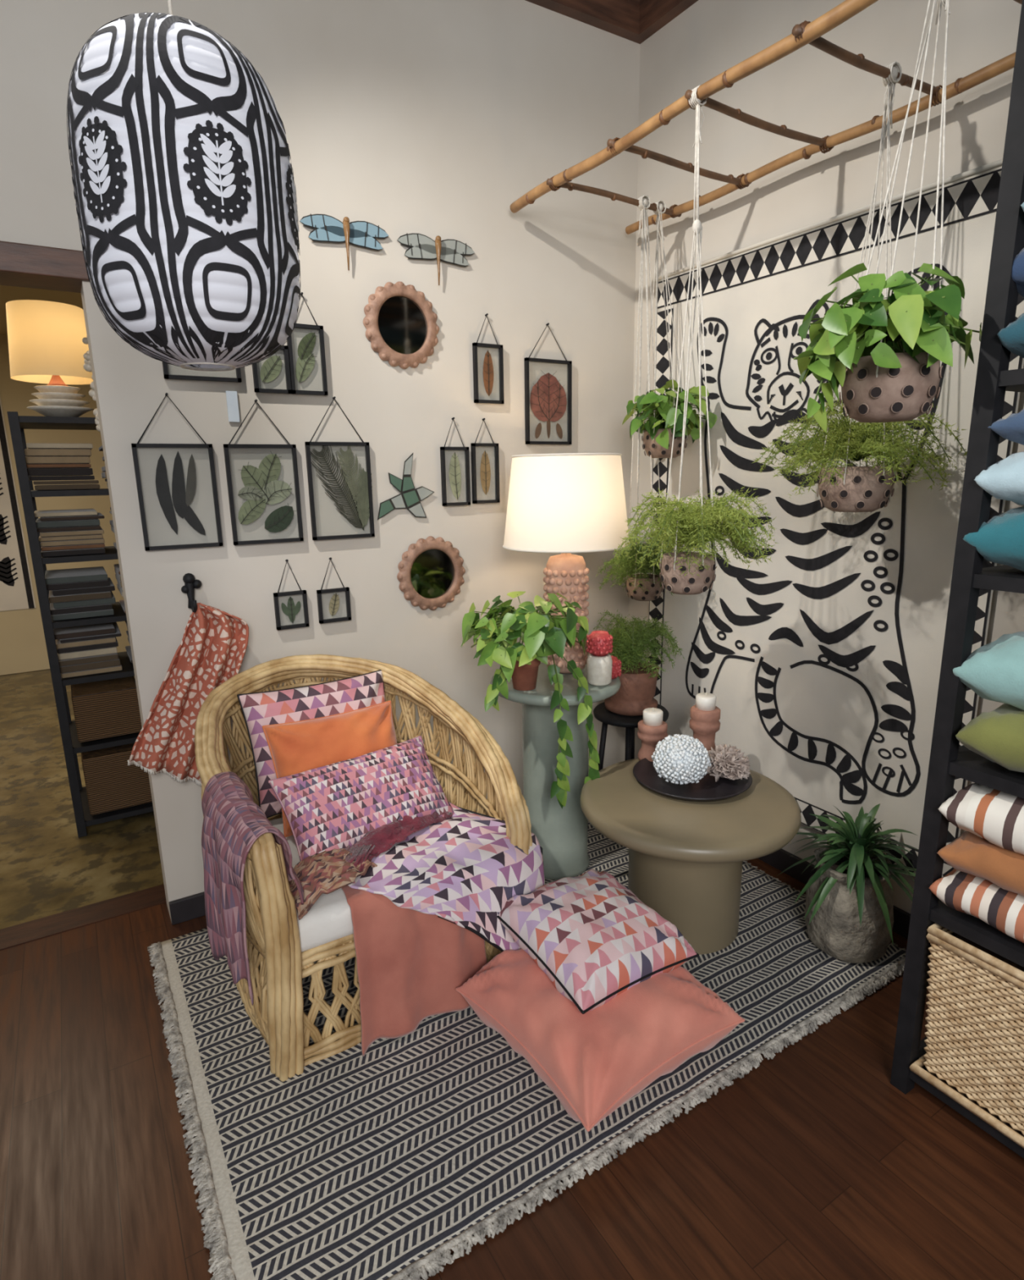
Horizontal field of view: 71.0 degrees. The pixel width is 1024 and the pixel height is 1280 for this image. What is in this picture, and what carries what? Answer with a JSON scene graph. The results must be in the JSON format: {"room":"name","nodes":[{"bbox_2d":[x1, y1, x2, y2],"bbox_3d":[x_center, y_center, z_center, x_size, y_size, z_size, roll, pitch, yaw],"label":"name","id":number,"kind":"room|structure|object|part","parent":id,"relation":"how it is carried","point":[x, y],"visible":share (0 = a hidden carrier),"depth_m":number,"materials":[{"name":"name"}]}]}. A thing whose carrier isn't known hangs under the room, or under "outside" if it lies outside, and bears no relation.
{"room":"shop","nodes":[
{"label":"shop","id":0,"kind":"room"},
{"bbox_2d":[0,284,83,335],"bbox_3d":[-2.816,-2.099,3.961,5.150,0.100,4.650,-9,15,-31],"label":"ceiling","id":1,"kind":"structure","parent":0,"point":[7,293],"depth_m":4.57,"materials":[{"name":"paint"}]},
{"bbox_2d":[81,336,100,431],"bbox_3d":[-1.672,-1.314,2.842,0.101,0.964,0.093,-9,15,-31],"label":"garland","id":2,"kind":"object","parent":1,"relation":"hanging from","point":[86,366],"visible":0.13,"depth_m":2.87},
{"bbox_2d":[0,334,129,675],"bbox_3d":[-3.969,-1.145,6.140,5.150,2.800,0.165,-9,15,-31],"label":"wall","id":3,"kind":"structure","parent":0,"point":[23,648],"depth_m":6.08,"materials":[{"name":"paint"}]},
{"bbox_2d":[0,669,164,928],"bbox_3d":[-2.807,0.665,4.665,5.150,0.097,4.500,-9,15,-31],"label":"floor","id":4,"kind":"structure","parent":0,"point":[46,869],"depth_m":3.35,"materials":[{"name":"concrete"}]},
{"bbox_2d":[6,411,153,837],"bbox_3d":[-1.736,-0.109,3.532,0.945,1.880,0.465,-9,15,-31],"label":"shelving","id":5,"kind":"object","parent":4,"relation":"on","point":[80,611],"visible":0.4,"depth_m":3.22,"materials":[{"name":"black wood"}]},
{"bbox_2d":[26,385,93,417],"bbox_3d":[-1.958,-1.027,3.109,0.250,0.126,0.250,-9,15,-31],"label":"stacked bowls","id":6,"kind":"object","parent":5,"relation":"on","point":[54,400],"visible":0.99,"depth_m":3.04,"materials":[{"name":"white ceramic"}]},
{"bbox_2d":[5,299,93,386],"bbox_3d":[-1.972,-1.251,3.075,0.330,0.320,0.330,-9,15,-31],"label":"table lamp","id":7,"kind":"object","parent":6,"relation":"on","point":[46,345],"visible":0.83,"depth_m":2.95,"materials":[{"name":"fabric"}]},
{"bbox_2d":[0,0,639,921],"bbox_3d":[-1.538,-0.622,2.206,5.150,3.470,0.150,-9,15,-31],"label":"wall","id":8,"kind":"structure","parent":0,"point":[430,118],"depth_m":2.66,"materials":[{"name":"paint"}]},
{"bbox_2d":[0,240,88,293],"bbox_3d":[-1.976,-1.038,1.838,1.540,0.080,0.190,-9,15,-31],"label":"door frame","id":9,"kind":"structure","parent":8,"relation":"attached to","point":[21,264],"depth_m":2.11,"materials":[{"name":"brown wood"}]},
{"bbox_2d":[130,392,222,551],"bbox_3d":[-1.115,-0.557,2.381,0.242,0.502,0.022,-9,15,-31],"label":"frame","id":10,"kind":"object","parent":8,"relation":"attached to","point":[182,499],"visible":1,"depth_m":2.39,"materials":[{"name":"black metal"}]},
{"bbox_2d":[168,891,205,924],"bbox_3d":[-0.330,0.864,3.195,2.180,0.090,0.018,-9,15,-31],"label":"baseboard","id":11,"kind":"structure","parent":8,"relation":"attached to","point":[191,907],"depth_m":2.66,"materials":[{"name":"black wood"}]},
{"bbox_2d":[127,573,248,786],"bbox_3d":[-1.122,0.151,2.481,0.430,0.753,0.105,-9,15,-31],"label":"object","id":12,"kind":"object","parent":8,"relation":"hanging from","point":[212,647],"visible":0.91,"depth_m":2.47,"materials":[{"name":"fabric"}]},
{"bbox_2d":[161,361,241,382],"bbox_3d":[-1.024,-1.062,2.328,0.237,0.417,0.022,-9,15,-31],"label":"frame","id":13,"kind":"object","parent":8,"relation":"attached to","point":[238,380],"visible":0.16,"depth_m":2.36,"materials":[{"name":"black metal"}]},
{"bbox_2d":[225,391,239,422],"bbox_3d":[-0.950,-0.794,2.441,0.035,0.100,0.006,-9,15,-31],"label":"price tag","id":14,"kind":"object","parent":8,"relation":"attached to","point":[231,396],"visible":1,"depth_m":2.44,"materials":[{"name":"paper"}]},
{"bbox_2d":[222,399,303,545],"bbox_3d":[-0.877,-0.589,2.525,0.242,0.492,0.022,-9,15,-31],"label":"frame","id":15,"kind":"object","parent":8,"relation":"attached to","point":[262,487],"visible":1,"depth_m":2.54,"materials":[{"name":"black metal"}]},
{"bbox_2d":[252,345,291,394],"bbox_3d":[-0.832,-0.974,2.468,0.122,0.237,0.022,-9,15,-31],"label":"frame","id":16,"kind":"object","parent":8,"relation":"attached to","point":[270,369],"visible":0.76,"depth_m":2.48,"materials":[{"name":"black metal"}]},
{"bbox_2d":[272,559,309,630],"bbox_3d":[-0.821,-0.170,2.652,0.117,0.257,0.022,-9,15,-31],"label":"frame","id":17,"kind":"object","parent":8,"relation":"attached to","point":[291,611],"visible":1,"depth_m":2.66,"materials":[{"name":"black metal"}]},
{"bbox_2d":[286,292,328,395],"bbox_3d":[-0.725,-1.040,2.522,0.127,0.337,0.022,-9,15,-31],"label":"frame","id":18,"kind":"object","parent":8,"relation":"attached to","point":[305,362],"visible":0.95,"depth_m":2.53,"materials":[{"name":"black metal"}]},
{"bbox_2d":[316,557,351,623],"bbox_3d":[-0.682,-0.192,2.735,0.122,0.247,0.022,-9,15,-31],"label":"frame","id":19,"kind":"object","parent":8,"relation":"attached to","point":[334,602],"visible":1,"depth_m":2.74,"materials":[{"name":"black metal"}]},
{"bbox_2d":[304,396,374,540],"bbox_3d":[-0.638,-0.636,2.665,0.243,0.512,0.022,-9,15,-31],"label":"frame","id":20,"kind":"object","parent":8,"relation":"attached to","point":[363,504],"visible":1,"depth_m":2.68,"materials":[{"name":"black metal"}]},
{"bbox_2d":[299,213,388,270],"bbox_3d":[-0.578,-1.394,2.524,0.323,0.171,0.028,-9,15,-31],"label":"stained glass dragonfly","id":21,"kind":"object","parent":8,"relation":"attached to","point":[327,228],"visible":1,"depth_m":2.51,"materials":[{"name":"blue glass"}]},
{"bbox_2d":[362,281,439,368],"bbox_3d":[-0.407,-1.178,2.687,0.308,0.308,0.022,-9,15,-31],"label":"round mirror","id":22,"kind":"object","parent":8,"relation":"attached to","point":[401,326],"visible":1,"depth_m":2.69,"materials":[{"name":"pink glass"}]},
{"bbox_2d":[377,295,427,354],"bbox_3d":[-0.410,-1.179,2.691,0.211,0.211,0.001,-9,15,-31],"label":"mirror glass","id":23,"kind":"object","parent":22,"relation":"attached to","point":[402,323],"depth_m":2.69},
{"bbox_2d":[377,453,434,519],"bbox_3d":[-0.416,-0.604,2.812,0.250,0.255,0.003,-9,15,-31],"label":"bird","id":24,"kind":"object","parent":8,"relation":"attached to","point":[410,498],"visible":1,"depth_m":2.81},
{"bbox_2d":[396,536,465,610],"bbox_3d":[-0.324,-0.270,2.940,0.308,0.308,0.022,-9,15,-31],"label":"round mirror","id":25,"kind":"object","parent":8,"relation":"attached to","point":[431,572],"visible":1,"depth_m":2.94,"materials":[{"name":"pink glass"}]},
{"bbox_2d":[410,549,454,598],"bbox_3d":[-0.326,-0.271,2.944,0.211,0.211,0.001,-9,15,-31],"label":"mirror glass","id":26,"kind":"object","parent":25,"relation":"attached to","point":[433,571],"depth_m":2.94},
{"bbox_2d":[396,233,475,285],"bbox_3d":[-0.276,-1.431,2.706,0.323,0.171,0.028,-9,15,-31],"label":"stained glass dragonfly","id":27,"kind":"object","parent":8,"relation":"attached to","point":[452,251],"visible":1,"depth_m":2.70,"materials":[{"name":"white glass"}]},
{"bbox_2d":[440,417,470,506],"bbox_3d":[-0.231,-0.721,2.904,0.122,0.347,0.022,-9,15,-31],"label":"frame","id":28,"kind":"object","parent":8,"relation":"attached to","point":[455,477],"visible":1,"depth_m":2.91,"materials":[{"name":"black metal"}]},
{"bbox_2d":[470,417,499,503],"bbox_3d":[-0.112,-0.742,2.974,0.122,0.342,0.022,-9,15,-31],"label":"frame","id":29,"kind":"object","parent":8,"relation":"attached to","point":[485,471],"visible":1,"depth_m":2.98,"materials":[{"name":"black metal"}]},
{"bbox_2d":[471,313,503,404],"bbox_3d":[-0.097,-1.135,2.897,0.132,0.342,0.022,-9,15,-31],"label":"frame","id":30,"kind":"object","parent":8,"relation":"attached to","point":[488,375],"visible":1,"depth_m":2.90,"materials":[{"name":"black metal"}]},
{"bbox_2d":[524,322,571,444],"bbox_3d":[0.155,-1.091,3.066,0.232,0.492,0.022,-9,15,-31],"label":"frame","id":31,"kind":"object","parent":8,"relation":"attached to","point":[548,399],"visible":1,"depth_m":3.08,"materials":[{"name":"black metal"}]},
{"bbox_2d":[524,0,647,44],"bbox_3d":[-1.577,-2.225,1.708,5.000,0.120,0.050,-9,15,-31],"label":"crown molding","id":32,"kind":"structure","parent":8,"relation":"attached to","point":[620,18],"depth_m":2.86,"materials":[{"name":"brown wood"}]},
{"bbox_2d":[0,857,1023,1279],"bbox_3d":[0.064,1.665,0.118,5.150,0.100,6.160,-9,15,-31],"label":"floor","id":33,"kind":"structure","parent":0,"point":[811,1165],"depth_m":1.69,"materials":[{"name":"brown wood"}]},
{"bbox_2d":[0,884,166,950],"bbox_3d":[-1.589,1.087,2.736,5.150,0.104,0.140,-9,15,-31],"label":"door threshold","id":34,"kind":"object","parent":33,"relation":"on","point":[31,931],"depth_m":2.70,"materials":[{"name":"brown wood"}]},
{"bbox_2d":[147,821,906,1279],"bbox_3d":[0.046,1.063,2.446,2.194,0.022,1.508,-9,15,-31],"label":"striped rug","id":35,"kind":"object","parent":33,"relation":"on","point":[385,1162],"visible":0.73,"depth_m":1.83,"materials":[{"name":"fabric"}]},
{"bbox_2d":[194,653,545,1081],"bbox_3d":[-0.508,0.603,2.380,0.978,0.964,0.982,-7,14,-25],"label":"wicker armchair","id":36,"kind":"object","parent":35,"relation":"on","point":[352,843],"visible":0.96,"depth_m":2.12,"materials":[{"name":"wicker"}]},
{"bbox_2d":[200,771,303,1005],"bbox_3d":[-0.703,0.648,1.924,0.224,0.555,0.262,-9,15,-31],"label":"throw","id":37,"kind":"object","parent":36,"relation":"on","point":[239,843],"depth_m":1.85,"materials":[{"name":"purple fabric"}]},
{"bbox_2d":[236,669,385,817],"bbox_3d":[-0.661,0.354,2.536,0.532,0.402,0.240,-9,15,-31],"label":"cushion","id":38,"kind":"object","parent":36,"relation":"on","point":[269,719],"depth_m":2.44,"materials":[{"name":"multicoloured fabric"}]},
{"bbox_2d":[269,817,353,952],"bbox_3d":[-0.481,0.694,2.318,0.665,0.110,0.655,-9,15,-31],"label":"seat cushion","id":39,"kind":"object","parent":36,"relation":"on","point":[327,925],"depth_m":1.95,"materials":[{"name":"white fabric"}]},
{"bbox_2d":[262,700,396,837],"bbox_3d":[-0.584,0.425,2.445,0.462,0.336,0.231,-9,15,-31],"label":"cushion","id":40,"kind":"object","parent":36,"relation":"on","point":[298,741],"depth_m":2.39,"materials":[{"name":"fabric"}]},
{"bbox_2d":[288,848,377,919],"bbox_3d":[-0.520,0.654,2.018,0.199,0.086,0.317,7,15,30],"label":"throw","id":41,"kind":"object","parent":36,"relation":"on","point":[329,878],"depth_m":1.98,"materials":[{"name":"multicoloured fabric"}]},
{"bbox_2d":[267,735,453,861],"bbox_3d":[-0.460,0.515,2.290,0.545,0.272,0.261,-10,16,-35],"label":"lumbar cushion","id":42,"kind":"object","parent":36,"relation":"on","point":[338,801],"depth_m":2.22,"materials":[{"name":"fabric"}]},
{"bbox_2d":[352,800,452,860],"bbox_3d":[-0.351,0.578,2.245,0.125,0.090,0.422,9,16,38],"label":"throw","id":43,"kind":"object","parent":36,"relation":"on","point":[389,833],"depth_m":2.20,"materials":[{"name":"fabric"}]},
{"bbox_2d":[341,885,487,1056],"bbox_3d":[-0.317,0.885,2.187,0.427,0.472,0.322,-9,15,-31],"label":"throw","id":44,"kind":"object","parent":36,"relation":"on","point":[411,947],"depth_m":2.04,"materials":[{"name":"pink fabric"}]},
{"bbox_2d":[347,802,545,950],"bbox_3d":[-0.216,0.785,2.192,0.498,0.358,0.533,7,15,32],"label":"throw","id":45,"kind":"object","parent":36,"relation":"on","point":[443,882],"depth_m":2.10,"materials":[{"name":"fabric"}]},
{"bbox_2d":[489,662,620,879],"bbox_3d":[0.177,0.539,2.913,0.512,0.804,0.512,-9,15,-31],"label":"pedestal table","id":46,"kind":"object","parent":35,"relation":"on","point":[562,834],"visible":0.6,"depth_m":2.81,"materials":[{"name":"grey ceramic"}]},
{"bbox_2d":[460,591,599,808],"bbox_3d":[0.054,0.233,2.689,0.468,0.836,0.519,-9,15,-31],"label":"pothos","id":47,"kind":"object","parent":46,"relation":"on","point":[543,634],"visible":0.95,"depth_m":2.54,"materials":[{"name":"plant"}]},
{"bbox_2d":[502,453,630,673],"bbox_3d":[0.214,-0.293,2.832,0.499,0.849,0.499,-9,15,-31],"label":"table lamp","id":48,"kind":"object","parent":46,"relation":"on","point":[564,504],"visible":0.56,"depth_m":2.60,"materials":[{"name":"fabric"}]},
{"bbox_3d":[0.209,-0.537,2.775,0.499,0.348,0.499,-9,15,-31],"label":"lamp shade","id":49,"kind":"part","parent":48,"relation":"part of","materials":[{"name":"fabric"}]},
{"bbox_2d":[586,653,612,686],"bbox_3d":[0.330,0.110,2.711,0.096,0.115,0.096,-9,15,-31],"label":"vase","id":50,"kind":"object","parent":46,"relation":"on","point":[599,668],"visible":0.8,"depth_m":2.67,"materials":[{"name":"white ceramic"}]},
{"bbox_2d":[586,630,613,656],"bbox_3d":[0.329,0.012,2.689,0.101,0.085,0.099,-9,15,-31],"label":"vase","id":51,"kind":"object","parent":50,"relation":"on","point":[599,642],"visible":1,"depth_m":2.66,"materials":[{"name":"ceramic"}]},
{"bbox_2d":[610,655,621,679],"bbox_3d":[0.379,0.107,2.796,0.096,0.081,0.094,-9,15,-31],"label":"vase","id":52,"kind":"object","parent":46,"relation":"on","point":[616,664],"visible":0.42,"depth_m":2.76,"materials":[{"name":"ceramic"}]},
{"bbox_2d":[455,948,745,1131],"bbox_3d":[0.238,1.041,2.046,0.576,0.262,0.586,-10,16,-34],"label":"floor cushion","id":53,"kind":"object","parent":35,"relation":"on","point":[593,1061],"visible":0.76,"depth_m":1.87,"materials":[{"name":"fabric"}]},
{"bbox_2d":[497,869,698,1013],"bbox_3d":[0.236,0.858,2.100,0.439,0.222,0.433,-10,16,-33],"label":"floor cushion","id":54,"kind":"object","parent":53,"relation":"on","point":[594,940],"visible":0.95,"depth_m":2.00,"materials":[{"name":"multicoloured fabric"}]},
{"bbox_2d":[593,702,668,770],"bbox_3d":[0.538,0.580,3.283,0.336,0.546,0.336,-9,15,-31],"label":"stool","id":55,"kind":"object","parent":35,"relation":"on","point":[601,713],"visible":0.23,"depth_m":3.15,"materials":[{"name":"wood"}]},
{"bbox_2d":[592,608,684,715],"bbox_3d":[0.544,0.093,3.164,0.416,0.457,0.445,-3,13,-10],"label":"potted fern","id":56,"kind":"object","parent":55,"relation":"on","point":[637,677],"visible":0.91,"depth_m":3.10,"materials":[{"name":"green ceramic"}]},
{"bbox_2d":[579,758,800,955],"bbox_3d":[0.611,0.775,2.542,0.740,0.496,0.740,-9,15,-31],"label":"round side table","id":57,"kind":"object","parent":35,"relation":"on","point":[686,858],"visible":0.78,"depth_m":2.37,"materials":[{"name":"beige paint"}]},
{"bbox_2d":[632,733,752,801],"bbox_3d":[0.649,0.416,2.583,0.420,0.184,0.420,-9,15,-31],"label":"tray","id":58,"kind":"object","parent":57,"relation":"on","point":[682,768],"visible":1,"depth_m":2.50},
{"bbox_2d":[636,707,667,761],"bbox_3d":[0.541,0.361,2.768,0.116,0.212,0.116,-9,15,-31],"label":"candle holder","id":59,"kind":"object","parent":58,"relation":"on","point":[652,729],"visible":0.87,"depth_m":2.73,"materials":[{"name":"ceramic"}]},
{"bbox_2d":[642,707,662,726],"bbox_3d":[0.540,0.288,2.751,0.076,0.062,0.076,-9,15,-31],"label":"candle","id":60,"kind":"object","parent":59,"relation":"on","point":[651,717],"depth_m":2.73,"materials":[{"name":"wax"}]},
{"bbox_3d":[0.650,0.494,2.601,0.420,0.023,0.420,-9,15,-31],"label":"plate","id":61,"kind":"part","parent":58,"relation":"part of","materials":[{"name":"black metal"}]},
{"bbox_2d":[688,692,720,751],"bbox_3d":[0.739,0.331,2.753,0.116,0.272,0.116,-9,15,-31],"label":"candle holder","id":62,"kind":"object","parent":58,"relation":"on","point":[704,715],"visible":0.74,"depth_m":2.71,"materials":[{"name":"ceramic"}]},
{"bbox_2d":[695,692,715,711],"bbox_3d":[0.737,0.228,2.730,0.076,0.062,0.076,-9,15,-31],"label":"candle","id":63,"kind":"object","parent":62,"relation":"on","point":[704,701],"depth_m":2.70,"materials":[{"name":"wax"}]},
{"bbox_2d":[777,803,918,963],"bbox_3d":[1.129,0.787,2.381,0.430,0.528,0.502,-9,15,-31],"label":"dracaena","id":64,"kind":"object","parent":35,"relation":"on","point":[849,917],"visible":0.99,"depth_m":2.32,"materials":[{"name":"plant"}]},
{"bbox_2d":[889,0,1023,1158],"bbox_3d":[1.628,-0.179,1.099,0.585,3.000,1.507,-9,15,-31],"label":"shelving unit","id":65,"kind":"object","parent":33,"relation":"on","point":[948,760],"visible":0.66,"depth_m":1.61,"materials":[{"name":"wood"}]},
{"bbox_2d":[909,923,1023,1148],"bbox_3d":[1.401,0.924,1.696,0.533,0.425,0.586,-9,15,-31],"label":"wicker basket","id":66,"kind":"object","parent":65,"relation":"on","point":[975,1027],"visible":0.8,"depth_m":1.70,"materials":[{"name":"wicker"}]},
{"bbox_2d":[928,202,1023,942],"bbox_3d":[1.343,-0.300,1.481,0.562,2.025,0.512,-9,15,-31],"label":"cushions","id":67,"kind":"object","parent":65,"relation":"on","point":[985,882],"visible":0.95,"depth_m":1.58,"materials":[{"name":"fabric"}]},
{"bbox_2d":[928,868,1023,942],"bbox_3d":[1.359,0.606,1.689,0.549,0.164,0.471,-9,15,-31],"label":"cushion","id":68,"kind":"object","parent":67,"relation":"on","point":[997,902],"depth_m":1.64,"materials":[{"name":"fabric"}]},
{"bbox_2d":[937,831,1023,896],"bbox_3d":[1.360,0.510,1.662,0.556,0.143,0.479,-9,15,-31],"label":"cushion","id":69,"kind":"object","parent":67,"relation":"on","point":[983,864],"depth_m":1.64,"materials":[{"name":"fabric"}]},
{"bbox_2d":[937,782,1023,854],"bbox_3d":[1.353,0.398,1.645,0.540,0.189,0.460,-10,16,-33],"label":"cushion","id":70,"kind":"object","parent":67,"relation":"on","point":[992,820],"depth_m":1.62,"materials":[{"name":"white fabric"}]},
{"bbox_2d":[952,631,1023,710],"bbox_3d":[1.348,0.079,1.570,0.548,0.203,0.470,-9,15,-31],"label":"cushion","id":71,"kind":"object","parent":67,"relation":"on","point":[994,671],"depth_m":1.57,"materials":[{"name":"fabric"}]},
{"bbox_2d":[955,703,1023,772],"bbox_3d":[1.359,0.221,1.589,0.558,0.195,0.482,-9,15,-31],"label":"cushion","id":72,"kind":"object","parent":67,"relation":"on","point":[997,735],"depth_m":1.57,"materials":[{"name":"fabric"}]},
{"bbox_2d":[962,506,1023,571],"bbox_3d":[1.338,-0.212,1.512,0.552,0.190,0.474,-9,15,-31],"label":"cushion","id":73,"kind":"object","parent":67,"relation":"on","point":[1000,540],"depth_m":1.52,"materials":[{"name":"fabric"}]},
{"bbox_2d":[974,451,1023,506],"bbox_3d":[1.335,-0.335,1.484,0.552,0.171,0.474,-9,15,-31],"label":"cushion","id":74,"kind":"object","parent":67,"relation":"on","point":[1004,479],"depth_m":1.50,"materials":[{"name":"fabric"}]},
{"bbox_2d":[986,408,1023,444],"bbox_3d":[1.346,-0.439,1.439,0.556,0.146,0.480,-9,15,-31],"label":"cushion","id":75,"kind":"object","parent":67,"relation":"on","point":[1011,428],"depth_m":1.48,"materials":[{"name":"fabric"}]},
{"bbox_2d":[996,313,1023,358],"bbox_3d":[1.337,-0.615,1.409,0.546,0.186,0.468,-9,15,-31],"label":"cushion","id":76,"kind":"object","parent":67,"relation":"on","point":[1011,337],"depth_m":1.44,"materials":[{"name":"fabric"}]},
{"bbox_2d":[1011,248,1023,297],"bbox_3d":[1.328,-0.739,1.391,0.540,0.170,0.460,-8,15,-28],"label":"cushion","id":77,"kind":"object","parent":67,"relation":"on","point":[1017,273],"depth_m":1.43,"materials":[{"name":"fabric"}]},
{"bbox_2d":[511,657,540,690],"bbox_3d":[0.046,0.115,2.677,0.124,0.130,0.124,-9,15,-31],"label":"pot","id":78,"kind":"object","parent":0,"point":[524,677],"depth_m":2.64,"materials":[{"name":"ceramic"}]},
{"bbox_2d":[604,661,658,715],"bbox_3d":[0.532,0.217,3.199,0.240,0.200,0.240,-9,15,-31],"label":"pot","id":79,"kind":"object","parent":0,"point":[635,694],"depth_m":3.11,"materials":[{"name":"brown ceramic"}]},
{"bbox_2d":[627,0,1023,913],"bbox_3d":[2.193,-0.388,0.915,0.176,3.470,6.000,-9,15,-31],"label":"wall","id":80,"kind":"structure","parent":0,"point":[820,661],"depth_m":2.56,"materials":[{"name":"paint"}]},
{"bbox_2d":[639,0,697,38],"bbox_3d":[2.104,-2.003,0.472,0.050,0.120,5.950,-9,15,-31],"label":"crown molding","id":81,"kind":"structure","parent":80,"relation":"attached to","point":[654,15],"depth_m":2.86,"materials":[{"name":"brown wood"}]},
{"bbox_3d":[1.011,-1.413,2.466,0.016,0.016,1.495,-9,15,-31],"label":"hem rod","id":82,"kind":"part","parent":80,"relation":"part of","materials":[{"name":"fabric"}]},
{"bbox_2d":[757,848,910,939],"bbox_3d":[2.165,1.270,1.251,0.018,0.090,5.982,-9,15,-31],"label":"baseboard","id":83,"kind":"structure","parent":80,"relation":"attached to","point":[780,860],"depth_m":2.85,"materials":[{"name":"black wood"}]},
{"bbox_3d":[-0.623,-2.022,0.310,5.150,0.080,3.750,-9,15,-31],"label":"ceiling","id":84,"kind":"structure","parent":0,"visible":0},
{"bbox_2d":[66,0,300,371],"bbox_3d":[-0.591,-1.327,1.175,0.381,1.663,0.387,-9,15,-31],"label":"paper lantern","id":85,"kind":"object","parent":84,"relation":"hanging from","point":[184,193],"visible":1,"depth_m":1.16,"materials":[{"name":"black"}]},
{"bbox_2d":[510,0,1022,234],"bbox_3d":[1.126,-1.822,1.459,0.641,0.884,3.352,-9,15,-31],"label":"ladder","id":86,"kind":"object","parent":84,"relation":"hanging from","point":[806,33],"visible":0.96,"depth_m":2.09,"materials":[{"name":"wood"}]},
{"bbox_2d":[595,195,689,601],"bbox_3d":[0.560,-0.931,2.876,0.424,1.566,0.391,0,13,3],"label":"fern","id":87,"kind":"object","parent":86,"relation":"hanging from","point":[640,587],"visible":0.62,"depth_m":2.95,"materials":[{"name":"plant"}]},
{"bbox_2d":[625,573,663,600],"bbox_3d":[0.564,-0.222,3.050,0.163,0.100,0.160,-9,15,-31],"label":"pot","id":88,"kind":"object","parent":87,"relation":"attached to","point":[655,588],"depth_m":2.99,"materials":[{"name":"ceramic"}]},
{"bbox_2d":[622,200,716,459],"bbox_3d":[0.609,-1.214,2.810,0.354,0.982,0.350,-9,15,-31],"label":"pothos","id":89,"kind":"object","parent":86,"relation":"hanging from","point":[657,439],"visible":0.96,"depth_m":2.83,"materials":[{"name":"plant"}]},
{"bbox_2d":[641,428,687,457],"bbox_3d":[0.621,-0.799,2.923,0.183,0.110,0.180,-9,15,-31],"label":"pot","id":90,"kind":"object","parent":89,"relation":"attached to","point":[651,446],"depth_m":2.86,"materials":[{"name":"ceramic"}]},
{"bbox_2d":[613,84,777,595],"bbox_3d":[0.560,-0.835,2.111,0.506,1.409,0.506,-9,15,-31],"label":"fern","id":91,"kind":"object","parent":86,"relation":"hanging from","point":[686,573],"visible":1,"depth_m":2.16,"materials":[{"name":"plant"}]},
{"bbox_2d":[658,551,716,595],"bbox_3d":[0.554,-0.209,2.265,0.177,0.120,0.174,-9,15,-31],"label":"pot","id":92,"kind":"object","parent":91,"relation":"attached to","point":[688,584],"depth_m":2.20,"materials":[{"name":"ceramic"}]},
{"bbox_2d":[752,61,967,514],"bbox_3d":[0.995,-0.945,2.012,0.573,1.164,0.595,5,14,23],"label":"fern","id":93,"kind":"object","parent":86,"relation":"hanging from","point":[846,488],"visible":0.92,"depth_m":2.03,"materials":[{"name":"plant"}]},
{"bbox_2d":[816,466,896,512],"bbox_3d":[1.018,-0.449,2.132,0.214,0.130,0.210,-9,15,-31],"label":"pot","id":94,"kind":"object","parent":93,"relation":"attached to","point":[859,491],"depth_m":2.06,"materials":[{"name":"ceramic"}]},
{"bbox_2d":[793,0,982,432],"bbox_3d":[0.833,-0.942,1.549,0.385,0.951,0.376,-9,15,-31],"label":"pothos","id":95,"kind":"object","parent":86,"relation":"hanging from","point":[885,357],"visible":1,"depth_m":1.53,"materials":[{"name":"plant"}]},
{"bbox_2d":[839,351,943,422],"bbox_3d":[0.860,-0.570,1.639,0.210,0.135,0.207,-9,15,-31],"label":"pot","id":96,"kind":"object","parent":95,"relation":"attached to","point":[871,393],"depth_m":1.57,"materials":[{"name":"ceramic"}]}
]}

